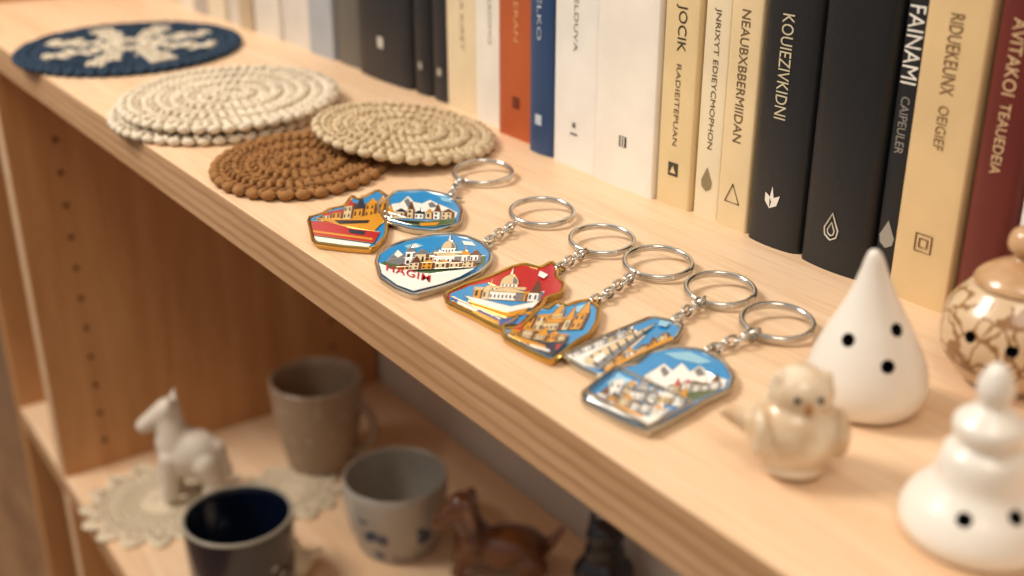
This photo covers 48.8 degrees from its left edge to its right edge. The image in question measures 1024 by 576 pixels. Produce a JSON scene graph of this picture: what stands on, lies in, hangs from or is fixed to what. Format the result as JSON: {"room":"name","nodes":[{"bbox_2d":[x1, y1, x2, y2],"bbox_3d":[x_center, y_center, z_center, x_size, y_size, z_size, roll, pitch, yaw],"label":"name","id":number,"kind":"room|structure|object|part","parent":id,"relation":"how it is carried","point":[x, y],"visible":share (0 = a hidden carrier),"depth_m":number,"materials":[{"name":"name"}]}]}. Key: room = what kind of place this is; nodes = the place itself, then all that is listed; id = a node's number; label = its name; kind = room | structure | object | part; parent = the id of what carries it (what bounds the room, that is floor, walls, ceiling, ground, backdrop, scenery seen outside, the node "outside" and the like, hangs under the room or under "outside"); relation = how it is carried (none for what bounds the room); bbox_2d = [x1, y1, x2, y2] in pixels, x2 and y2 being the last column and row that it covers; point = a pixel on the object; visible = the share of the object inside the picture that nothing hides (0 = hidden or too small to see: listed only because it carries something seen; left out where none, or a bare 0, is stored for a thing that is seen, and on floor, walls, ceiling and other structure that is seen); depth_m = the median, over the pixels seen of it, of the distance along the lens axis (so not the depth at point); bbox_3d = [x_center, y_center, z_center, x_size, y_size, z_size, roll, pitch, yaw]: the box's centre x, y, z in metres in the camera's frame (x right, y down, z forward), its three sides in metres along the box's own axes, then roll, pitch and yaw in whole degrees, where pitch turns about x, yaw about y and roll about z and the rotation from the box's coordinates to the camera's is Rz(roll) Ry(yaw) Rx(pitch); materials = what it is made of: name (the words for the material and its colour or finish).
{"room":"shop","nodes":[
{"label":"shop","id":0,"kind":"room"},
{"bbox_2d":[0,327,48,575],"bbox_3d":[-0.842,1.111,0.493,2.650,0.060,5.000,-16,28,-32],"label":"floor","id":1,"kind":"structure","parent":0,"point":[22,553],"depth_m":2.09,"materials":[{"name":"brown wood"}]},
{"bbox_2d":[0,0,1023,575],"bbox_3d":[0.071,0.179,0.686,0.368,1.500,1.718,-16,28,-32],"label":"bookcase","id":2,"kind":"object","parent":1,"relation":"on","point":[129,277],"visible":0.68,"depth_m":0.67,"materials":[{"name":"brown wood"}]},
{"bbox_3d":[-0.420,-0.093,1.320,0.368,1.500,0.024,-16,28,-32],"label":"panel","id":3,"kind":"part","parent":2,"relation":"part of","materials":[{"name":"brown wood"}]},
{"bbox_3d":[-0.316,0.390,1.367,0.365,0.476,0.024,-16,28,-32],"label":"divider panel","id":4,"kind":"part","parent":2,"relation":"part of","materials":[{"name":"brown wood"}]},
{"bbox_2d":[11,20,242,77],"bbox_3d":[-0.311,-0.198,0.922,0.189,0.007,0.200,-16,28,-32],"label":"coaster","id":5,"kind":"object","parent":2,"relation":"on","point":[140,48],"visible":1,"depth_m":0.90,"materials":[{"name":"blue fabric"}]},
{"bbox_2d":[79,463,239,548],"bbox_3d":[-0.344,0.210,1.117,0.157,0.004,0.157,-16,28,-32],"label":"lace doily","id":6,"kind":"object","parent":2,"relation":"on","point":[144,504],"visible":0.59,"depth_m":1.10,"materials":[{"name":"beige fabric"}]},
{"bbox_2d":[136,388,233,503],"bbox_3d":[-0.317,0.154,1.095,0.088,0.116,0.048,-3,23,-7],"label":"horse figurine","id":7,"kind":"object","parent":6,"relation":"on","point":[184,451],"visible":0.95,"depth_m":1.08,"materials":[{"name":"white ceramic"}]},
{"bbox_2d":[180,0,194,9],"bbox_3d":[-0.264,-0.380,1.115,0.140,0.190,0.039,-16,28,-32],"label":"book","id":8,"kind":"object","parent":2,"relation":"on","point":[189,4],"visible":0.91,"depth_m":1.11,"materials":[{"name":"beige paper"}]},
{"bbox_3d":[-0.316,-0.047,1.180,0.365,0.426,0.024,-16,28,-32],"label":"divider panel","id":9,"kind":"part","parent":2,"relation":"part of","materials":[{"name":"brown wood"}]},
{"bbox_2d":[194,0,208,14],"bbox_3d":[-0.242,-0.367,1.087,0.140,0.189,0.034,-16,28,-32],"label":"book","id":10,"kind":"object","parent":2,"relation":"on","point":[201,6],"visible":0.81,"depth_m":1.08,"materials":[{"name":"beige paper"}]},
{"bbox_2d":[106,104,330,146],"bbox_3d":[-0.190,-0.119,0.739,0.152,0.006,0.163,-16,28,-32],"label":"coaster","id":11,"kind":"object","parent":2,"relation":"on","point":[118,125],"visible":0.18,"depth_m":0.67,"materials":[{"name":"beige fabric"}]},
{"bbox_2d":[116,64,339,133],"bbox_3d":[-0.183,-0.126,0.738,0.152,0.006,0.163,-16,28,-32],"label":"coaster","id":12,"kind":"object","parent":11,"relation":"on","point":[229,99],"visible":1,"depth_m":0.72,"materials":[{"name":"beige fabric"}]},
{"bbox_2d":[207,0,229,21],"bbox_3d":[-0.219,-0.351,1.058,0.140,0.182,0.044,-16,28,-32],"label":"book","id":13,"kind":"object","parent":2,"relation":"on","point":[218,9],"visible":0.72,"depth_m":1.05,"materials":[{"name":"beige paper"}]},
{"bbox_2d":[228,0,239,25],"bbox_3d":[-0.195,-0.346,1.029,0.140,0.196,0.029,-16,28,-32],"label":"book","id":14,"kind":"object","parent":2,"relation":"on","point":[233,6],"visible":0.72,"depth_m":1.02,"materials":[{"name":"beige paper"}]},
{"bbox_2d":[180,483,295,575],"bbox_3d":[-0.234,0.228,0.980,0.094,0.079,0.094,-16,28,-32],"label":"cup","id":15,"kind":"object","parent":2,"relation":"on","point":[244,529],"visible":1,"depth_m":0.98,"materials":[{"name":"ceramic"}]},
{"bbox_2d":[238,0,255,31],"bbox_3d":[-0.180,-0.331,1.008,0.140,0.184,0.028,-16,28,-32],"label":"book","id":16,"kind":"object","parent":2,"relation":"on","point":[246,7],"visible":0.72,"depth_m":1.00,"materials":[{"name":"beige paper"}]},
{"bbox_2d":[253,0,283,40],"bbox_3d":[-0.154,-0.325,0.975,0.140,0.200,0.052,-16,28,-32],"label":"book","id":17,"kind":"object","parent":2,"relation":"on","point":[268,13],"visible":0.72,"depth_m":0.96,"materials":[{"name":"beige paper"}]},
{"bbox_2d":[243,464,341,519],"bbox_3d":[-0.223,0.204,1.130,0.107,0.004,0.107,-16,28,-32],"label":"lace doily","id":18,"kind":"object","parent":2,"relation":"on","point":[307,500],"visible":0.59,"depth_m":1.14,"materials":[{"name":"beige fabric"}]},
{"bbox_2d":[281,0,310,50],"bbox_3d":[-0.121,-0.304,0.937,0.140,0.190,0.053,-16,28,-32],"label":"book","id":19,"kind":"object","parent":2,"relation":"on","point":[294,12],"visible":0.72,"depth_m":0.93,"materials":[{"name":"beige paper"}]},
{"bbox_2d":[208,130,389,200],"bbox_3d":[-0.117,-0.070,0.625,0.106,0.006,0.115,-16,28,-32],"label":"coaster","id":20,"kind":"object","parent":2,"relation":"on","point":[287,166],"visible":0.89,"depth_m":0.61,"materials":[{"name":"brown fabric"}]},
{"bbox_2d":[295,537,323,575],"bbox_3d":[-0.191,0.238,0.998,0.041,0.046,0.028,8,25,19],"label":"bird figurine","id":21,"kind":"object","parent":2,"relation":"on","point":[304,559],"visible":0.58,"depth_m":0.99,"materials":[{"name":"ceramic"}]},
{"bbox_2d":[307,0,338,60],"bbox_3d":[-0.094,-0.292,0.898,0.140,0.200,0.041,-16,28,-32],"label":"book","id":22,"kind":"object","parent":2,"relation":"on","point":[322,14],"visible":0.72,"depth_m":0.89,"materials":[{"name":"white paper"}]},
{"bbox_2d":[268,356,378,476],"bbox_3d":[-0.198,0.137,1.163,0.095,0.101,0.101,-16,28,-32],"label":"mug","id":23,"kind":"object","parent":2,"relation":"on","point":[318,405],"visible":1,"depth_m":1.14,"materials":[{"name":"brown ceramic"}]},
{"bbox_3d":[-0.150,0.142,1.152,0.029,0.065,0.009,7,24,15],"label":"handle","id":24,"kind":"part","parent":23,"relation":"part of","materials":[{"name":"ceramic"}]},
{"bbox_2d":[336,0,360,68],"bbox_3d":[-0.068,-0.279,0.867,0.142,0.200,0.043,-16,28,-32],"label":"book","id":25,"kind":"object","parent":2,"relation":"on","point":[347,10],"visible":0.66,"depth_m":0.86,"materials":[{"name":"beige paper"}]},
{"bbox_2d":[357,0,415,89],"bbox_3d":[-0.032,-0.262,0.820,0.152,0.205,0.077,-16,28,-32],"label":"book","id":26,"kind":"object","parent":2,"relation":"on","point":[386,27],"visible":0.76,"depth_m":0.80,"materials":[{"name":"paper"}]},
{"bbox_2d":[342,447,447,562],"bbox_3d":[-0.107,0.203,1.046,0.096,0.073,0.096,-16,28,-32],"label":"cup","id":27,"kind":"object","parent":2,"relation":"on","point":[392,496],"visible":0.98,"depth_m":1.02,"materials":[{"name":"white ceramic"}]},
{"bbox_2d":[311,100,496,165],"bbox_3d":[-0.062,-0.092,0.659,0.107,0.018,0.118,-2,23,-4],"label":"coaster","id":28,"kind":"object","parent":2,"relation":"on","point":[397,132],"visible":1,"depth_m":0.65,"materials":[{"name":"beige wicker"}]},
{"bbox_2d":[307,158,513,253],"bbox_3d":[-0.043,-0.042,0.559,0.140,0.007,0.069,-20,30,-38],"label":"keychain","id":29,"kind":"object","parent":2,"relation":"on","point":[361,224],"visible":1,"depth_m":0.54,"materials":[{"name":"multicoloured metal"}]},
{"bbox_3d":[-0.029,-0.051,0.580,0.006,0.006,0.032,3,23,7],"label":"chain","id":30,"kind":"part","parent":29,"relation":"part of","materials":[{"name":"silver metal"}]},
{"bbox_2d":[413,0,434,96],"bbox_3d":[-0.001,-0.243,0.783,0.152,0.200,0.023,-16,28,-32],"label":"book","id":31,"kind":"object","parent":2,"relation":"on","point":[423,10],"visible":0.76,"depth_m":0.77,"materials":[{"name":"paper"}]},
{"bbox_2d":[432,0,448,103],"bbox_3d":[0.013,-0.235,0.765,0.152,0.200,0.024,-16,28,-32],"label":"book","id":32,"kind":"object","parent":2,"relation":"on","point":[439,7],"visible":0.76,"depth_m":0.75,"materials":[{"name":"paper"}]},
{"bbox_2d":[446,0,476,115],"bbox_3d":[0.025,-0.218,0.738,0.141,0.190,0.039,-16,28,-32],"label":"book","id":33,"kind":"object","parent":2,"relation":"on","point":[461,14],"visible":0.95,"depth_m":0.72,"materials":[{"name":"paper"}]},
{"bbox_2d":[374,196,575,299],"bbox_3d":[-0.012,-0.021,0.510,0.124,0.007,0.055,-20,30,-38],"label":"keychain","id":34,"kind":"object","parent":2,"relation":"on","point":[426,265],"visible":1,"depth_m":0.49,"materials":[{"name":"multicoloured metal"}]},
{"bbox_3d":[-0.005,-0.025,0.521,0.006,0.006,0.027,16,28,34],"label":"chain","id":35,"kind":"part","parent":34,"relation":"part of","materials":[{"name":"silver metal"}]},
{"bbox_2d":[476,0,499,127],"bbox_3d":[0.043,-0.210,0.707,0.141,0.200,0.032,-16,28,-32],"label":"book","id":36,"kind":"object","parent":2,"relation":"on","point":[487,11],"visible":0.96,"depth_m":0.69,"materials":[{"name":"paper"}]},
{"bbox_2d":[432,487,564,575],"bbox_3d":[-0.011,0.215,1.002,0.116,0.084,0.046,2,23,6],"label":"dog figurine","id":37,"kind":"object","parent":2,"relation":"on","point":[520,549],"visible":1,"depth_m":0.99,"materials":[{"name":"brown ceramic"}]},
{"bbox_2d":[499,0,530,143],"bbox_3d":[0.059,-0.197,0.676,0.141,0.200,0.037,-16,28,-32],"label":"book","id":38,"kind":"object","parent":2,"relation":"on","point":[514,15],"visible":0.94,"depth_m":0.66,"materials":[{"name":"paper"}]},
{"bbox_2d":[443,223,635,333],"bbox_3d":[0.013,-0.008,0.480,0.044,0.006,0.118,13,27,28],"label":"keychain","id":39,"kind":"object","parent":2,"relation":"on","point":[492,300],"visible":1,"depth_m":0.46,"materials":[{"name":"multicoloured metal"}]},
{"bbox_3d":[0.026,-0.012,0.490,0.006,0.006,0.025,18,29,36],"label":"chain","id":40,"kind":"part","parent":39,"relation":"part of","materials":[{"name":"silver metal"}]},
{"bbox_2d":[530,0,556,157],"bbox_3d":[0.073,-0.185,0.648,0.142,0.200,0.026,-16,28,-32],"label":"book","id":41,"kind":"object","parent":2,"relation":"on","point":[543,12],"visible":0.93,"depth_m":0.63,"materials":[{"name":"paper"}]},
{"bbox_2d":[554,0,599,174],"bbox_3d":[0.091,-0.174,0.623,0.141,0.200,0.037,-16,28,-32],"label":"book","id":42,"kind":"object","parent":2,"relation":"on","point":[577,21],"visible":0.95,"depth_m":0.61,"materials":[{"name":"paper"}]},
{"bbox_2d":[500,244,694,365],"bbox_3d":[0.036,0.003,0.454,0.034,0.006,0.118,16,28,33],"label":"keychain","id":43,"kind":"object","parent":2,"relation":"on","point":[559,327],"visible":1,"depth_m":0.43,"materials":[{"name":"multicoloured metal"}]},
{"bbox_3d":[0.042,0.000,0.462,0.006,0.006,0.035,16,28,33],"label":"chain","id":44,"kind":"part","parent":43,"relation":"part of","materials":[{"name":"silver metal"}]},
{"bbox_2d":[573,511,634,575],"bbox_3d":[0.081,0.228,0.969,0.049,0.087,0.049,-16,28,-32],"label":"cat figurine","id":45,"kind":"object","parent":2,"relation":"on","point":[604,554],"visible":0.94,"depth_m":0.96,"materials":[{"name":"ceramic"}]},
{"bbox_2d":[595,0,666,198],"bbox_3d":[0.120,-0.162,0.594,0.156,0.200,0.046,-16,28,-32],"label":"book","id":46,"kind":"object","parent":2,"relation":"on","point":[631,46],"visible":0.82,"depth_m":0.57,"materials":[{"name":"paper"}]},
{"bbox_2d":[562,270,757,379],"bbox_3d":[0.058,0.012,0.434,0.106,0.006,0.030,-21,31,-40],"label":"keychain","id":47,"kind":"object","parent":2,"relation":"on","point":[592,358],"visible":1,"depth_m":0.42,"materials":[{"name":"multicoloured metal"}]},
{"bbox_3d":[0.069,0.009,0.442,0.006,0.006,0.025,20,30,38],"label":"chain","id":48,"kind":"part","parent":47,"relation":"part of","materials":[{"name":"silver metal"}]},
{"bbox_2d":[657,0,707,210],"bbox_3d":[0.137,-0.145,0.566,0.141,0.190,0.024,-16,28,-32],"label":"book","id":49,"kind":"object","parent":2,"relation":"on","point":[685,32],"visible":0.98,"depth_m":0.54,"materials":[{"name":"paper"}]},
{"bbox_2d":[580,301,816,436],"bbox_3d":[0.071,0.025,0.403,0.113,0.006,0.039,-20,31,-39],"label":"keychain","id":50,"kind":"object","parent":2,"relation":"on","point":[646,396],"visible":1,"depth_m":0.39,"materials":[{"name":"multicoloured metal"}]},
{"bbox_3d":[0.081,0.019,0.416,0.028,0.006,0.006,-12,26,-27],"label":"chain","id":51,"kind":"part","parent":50,"relation":"part of","materials":[{"name":"silver metal"}]},
{"bbox_2d":[694,0,733,220],"bbox_3d":[0.151,-0.138,0.551,0.141,0.190,0.017,-16,28,-32],"label":"book","id":52,"kind":"object","parent":2,"relation":"on","point":[719,12],"visible":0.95,"depth_m":0.53,"materials":[{"name":"paper"}]},
{"bbox_2d":[717,0,768,233],"bbox_3d":[0.160,-0.136,0.533,0.141,0.200,0.019,-16,28,-32],"label":"book","id":53,"kind":"object","parent":2,"relation":"on","point":[749,17],"visible":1,"depth_m":0.51,"materials":[{"name":"paper"}]},
{"bbox_2d":[719,363,850,479],"bbox_3d":[0.082,0.039,0.336,0.034,0.034,0.026,-5,24,-11],"label":"owl figurine","id":54,"kind":"object","parent":2,"relation":"on","point":[795,429],"visible":1,"depth_m":0.33,"materials":[{"name":"ceramic"}]},
{"bbox_2d":[749,0,828,253],"bbox_3d":[0.178,-0.128,0.515,0.152,0.200,0.032,-16,28,-32],"label":"book","id":55,"kind":"object","parent":2,"relation":"on","point":[796,29],"visible":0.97,"depth_m":0.49,"materials":[{"name":"paper"}]},
{"bbox_2d":[801,0,909,279],"bbox_3d":[0.197,-0.117,0.488,0.153,0.200,0.036,-16,28,-32],"label":"book","id":56,"kind":"object","parent":2,"relation":"on","point":[864,44],"visible":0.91,"depth_m":0.46,"materials":[{"name":"paper"}]},
{"bbox_2d":[807,249,928,424],"bbox_3d":[0.118,0.013,0.368,0.039,0.056,0.039,-16,28,-32],"label":"whistle","id":57,"kind":"object","parent":2,"relation":"on","point":[872,351],"visible":0.95,"depth_m":0.36,"materials":[{"name":"white ceramic"}]},
{"bbox_2d":[876,0,929,276],"bbox_3d":[0.211,-0.109,0.470,0.141,0.200,0.010,-16,28,-32],"label":"book","id":58,"kind":"object","parent":2,"relation":"on","point":[918,9],"visible":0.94,"depth_m":0.45,"materials":[{"name":"paper"}]},
{"bbox_2d":[891,0,1004,313],"bbox_3d":[0.219,-0.104,0.452,0.141,0.205,0.027,-16,28,-32],"label":"book","id":59,"kind":"object","parent":2,"relation":"on","point":[961,39],"visible":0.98,"depth_m":0.43,"materials":[{"name":"paper"}]},
{"bbox_2d":[897,362,1023,573],"bbox_3d":[0.127,0.044,0.301,0.041,0.053,0.041,-16,28,-32],"label":"whistle","id":60,"kind":"object","parent":2,"relation":"on","point":[965,508],"visible":1,"depth_m":0.29,"materials":[{"name":"white ceramic"}]},
{"bbox_2d":[938,225,1023,396],"bbox_3d":[0.172,0.006,0.383,0.047,0.057,0.047,-16,28,-32],"label":"lidded jar","id":61,"kind":"object","parent":2,"relation":"on","point":[981,323],"visible":0.89,"depth_m":0.37,"materials":[{"name":"ceramic"}]},
{"bbox_3d":[0.172,-0.011,0.376,0.031,0.021,0.031,-16,28,-32],"label":"jar lid","id":62,"kind":"part","parent":61,"relation":"part of","materials":[{"name":"ceramic"}]},
{"bbox_2d":[956,0,1023,287],"bbox_3d":[0.234,-0.094,0.434,0.142,0.200,0.021,-16,28,-32],"label":"book","id":63,"kind":"object","parent":2,"relation":"on","point":[997,199],"visible":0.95,"depth_m":0.41,"materials":[{"name":"paper"}]},
{"bbox_2d":[1020,206,1023,225],"bbox_3d":[0.248,-0.086,0.416,0.140,0.200,0.026,-16,28,-32],"label":"book","id":64,"kind":"object","parent":2,"relation":"on","point":[1022,217],"visible":0.02,"depth_m":0.41,"materials":[{"name":"white paper"}]},
{"bbox_2d":[377,351,680,575],"bbox_3d":[0.206,-0.497,0.614,0.080,2.800,5.000,-16,28,-32],"label":"wall","id":65,"kind":"structure","parent":0,"point":[570,511],"depth_m":1.15,"materials":[{"name":"paint"}]}
]}

